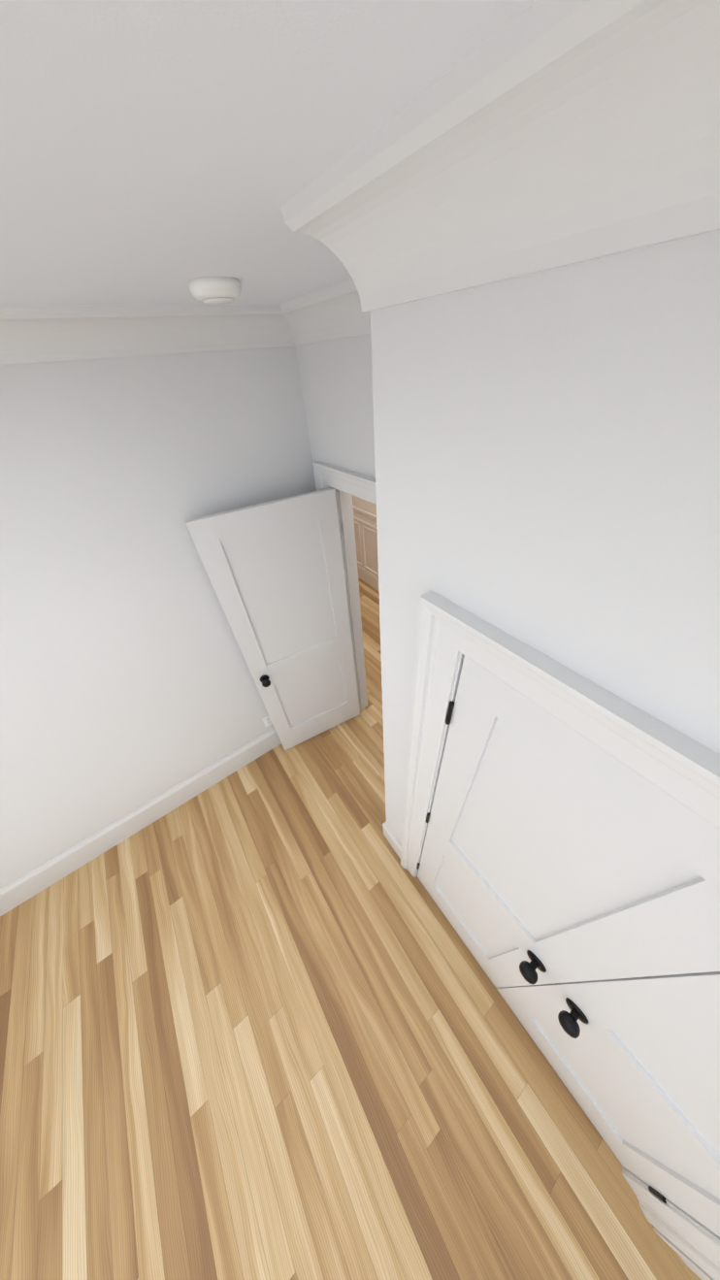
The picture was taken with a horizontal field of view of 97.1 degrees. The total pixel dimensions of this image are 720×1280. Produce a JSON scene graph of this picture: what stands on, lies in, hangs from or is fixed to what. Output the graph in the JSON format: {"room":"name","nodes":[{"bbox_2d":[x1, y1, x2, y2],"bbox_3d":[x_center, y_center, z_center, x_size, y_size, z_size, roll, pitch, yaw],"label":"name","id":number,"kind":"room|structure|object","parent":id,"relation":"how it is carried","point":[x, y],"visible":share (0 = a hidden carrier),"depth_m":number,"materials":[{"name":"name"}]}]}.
{"room":"empty bedroom","nodes":[
{"label":"empty bedroom","id":0,"kind":"room"},
{"bbox_2d":[0,345,316,888],"bbox_3d":[-2.164,0.580,1.356,4.980,2.730,0.120,-28,47,-24],"label":"wall","id":1,"kind":"structure","parent":0,"point":[127,684],"depth_m":1.52,"materials":[{"name":"paint"}]},
{"bbox_2d":[0,727,281,916],"bbox_3d":[-1.659,1.340,2.332,3.792,0.235,0.019,-28,47,-24],"label":"baseboard","id":2,"kind":"structure","parent":1,"relation":"attached to","point":[16,893],"depth_m":2.31,"materials":[{"name":"paint"}]},
{"bbox_2d":[0,304,283,364],"bbox_3d":[-2.188,-0.338,0.422,4.740,0.118,0.092,-28,47,-24],"label":"crown molding","id":3,"kind":"structure","parent":1,"relation":"attached to","point":[27,334],"depth_m":1.11,"materials":[{"name":"paint"}]},
{"bbox_2d":[262,715,272,726],"bbox_3d":[-0.759,0.669,2.631,0.072,0.118,0.008,-28,47,-24],"label":"electrical outlet","id":4,"kind":"object","parent":1,"relation":"attached to","point":[267,720],"visible":0.96,"depth_m":2.62,"materials":[{"name":"plastic"}]},
{"bbox_2d":[0,0,537,306],"bbox_3d":[-3.971,-1.856,2.132,8.170,0.100,14.590,-28,47,-24],"label":"ceiling","id":5,"kind":"structure","parent":0,"point":[158,152],"depth_m":0.30,"materials":[{"name":"paint"}]},
{"bbox_2d":[188,276,241,303],"bbox_3d":[-0.387,-0.939,0.858,0.134,0.038,0.134,-28,47,-24],"label":"smoke detector","id":6,"kind":"object","parent":5,"relation":"attached to","point":[216,290],"visible":1,"depth_m":0.82,"materials":[{"name":"plastic"}]},
{"bbox_2d":[295,333,375,478],"bbox_3d":[1.100,0.673,0.932,0.120,2.730,4.325,-28,47,-24],"label":"wall","id":7,"kind":"structure","parent":0,"point":[336,377],"depth_m":1.37,"materials":[{"name":"paint"}]},
{"bbox_2d":[275,304,366,346],"bbox_3d":[0.030,-1.040,0.990,0.092,0.118,1.060,-28,47,-24],"label":"crown molding","id":8,"kind":"structure","parent":7,"relation":"attached to","point":[311,338],"depth_m":1.31,"materials":[{"name":"paint"}]},
{"bbox_2d":[312,460,376,504],"bbox_3d":[0.117,0.099,2.103,0.036,2.155,0.983,-28,47,-24],"label":"door frame","id":9,"kind":"structure","parent":7,"relation":"attached to","point":[350,482],"depth_m":1.55,"materials":[{"name":"paint"}]},
{"bbox_2d":[185,487,360,751],"bbox_3d":[-0.403,0.076,2.256,0.765,2.030,0.180,-22,44,-18],"label":"entry door","id":10,"kind":"structure","parent":9,"relation":"attached to","point":[275,570],"depth_m":1.95,"materials":[{"name":"paint"}]},
{"bbox_2d":[334,488,368,710],"bbox_3d":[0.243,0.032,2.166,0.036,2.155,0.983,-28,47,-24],"label":"door frame","id":11,"kind":"structure","parent":7,"relation":"attached to","point":[358,589],"depth_m":2.21,"materials":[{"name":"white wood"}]},
{"bbox_2d":[0,577,701,1279],"bbox_3d":[-0.896,1.798,1.959,6.470,0.050,7.040,-28,47,-24],"label":"floor","id":12,"kind":"structure","parent":0,"point":[258,1020],"depth_m":1.53,"materials":[{"name":"brown wood"}]},
{"bbox_2d":[352,494,376,515],"bbox_3d":[1.016,-1.096,2.921,0.120,2.730,5.100,-28,47,-24],"label":"wall","id":13,"kind":"structure","parent":0,"point":[364,505],"depth_m":4.02,"materials":[{"name":"white paint"}]},
{"bbox_2d":[352,505,378,590],"bbox_3d":[1.007,-0.449,3.438,0.034,1.080,4.900,-28,47,-24],"label":"trim","id":14,"kind":"structure","parent":13,"relation":"attached to","point":[366,532],"depth_m":4.40,"materials":[{"name":"white wood"}]},
{"bbox_2d":[370,229,719,844],"bbox_3d":[1.073,1.162,0.387,0.120,2.730,3.170,-28,47,-24],"label":"wall","id":15,"kind":"structure","parent":0,"point":[547,460],"depth_m":0.41,"materials":[{"name":"paint"}]},
{"bbox_2d":[357,329,370,333],"bbox_3d":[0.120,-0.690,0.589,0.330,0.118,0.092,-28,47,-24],"label":"crown molding","id":16,"kind":"structure","parent":15,"relation":"attached to","point":[358,331],"depth_m":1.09,"materials":[{"name":"paint"}]},
{"bbox_2d":[279,0,719,337],"bbox_3d":[0.840,0.181,-0.456,0.092,0.118,3.142,-28,47,-24],"label":"crown molding","id":17,"kind":"structure","parent":15,"relation":"attached to","point":[538,136],"depth_m":0.28,"materials":[{"name":"paint"}]},
{"bbox_2d":[400,590,719,1279],"bbox_3d":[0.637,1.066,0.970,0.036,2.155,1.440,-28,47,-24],"label":"trim","id":18,"kind":"structure","parent":15,"relation":"attached to","point":[679,767],"depth_m":0.60,"materials":[{"name":"paint"}]},
{"bbox_2d":[416,656,719,987],"bbox_3d":[0.463,0.945,1.199,0.108,2.030,0.614,-28,47,-24],"label":"closet door","id":19,"kind":"structure","parent":15,"relation":"in","point":[555,850],"depth_m":0.75,"materials":[{"name":"paint"}]},
{"bbox_2d":[496,971,719,1237],"bbox_3d":[0.823,1.260,0.810,0.108,2.030,0.614,-28,47,-24],"label":"closet door","id":20,"kind":"structure","parent":15,"relation":"in","point":[635,1063],"depth_m":0.91,"materials":[{"name":"paint"}]},
{"bbox_2d":[653,1226,714,1279],"bbox_3d":[1.486,1.810,0.053,0.036,2.155,1.440,-28,47,-24],"label":"trim","id":21,"kind":"structure","parent":15,"relation":"attached to","point":[696,1268],"depth_m":1.11,"materials":[{"name":"paint"}]},
{"bbox_3d":[0.364,0.285,1.438,0.330,2.730,0.120,-28,47,-24],"label":"wall","id":22,"kind":"structure","parent":0,"visible":0},
{"bbox_2d":[382,820,401,858],"bbox_3d":[0.380,1.235,2.250,0.469,0.235,0.301,-28,47,-24],"label":"baseboard","id":23,"kind":"structure","parent":22,"relation":"attached to","point":[392,839],"depth_m":2.11,"materials":[{"name":"paint"}]}
]}

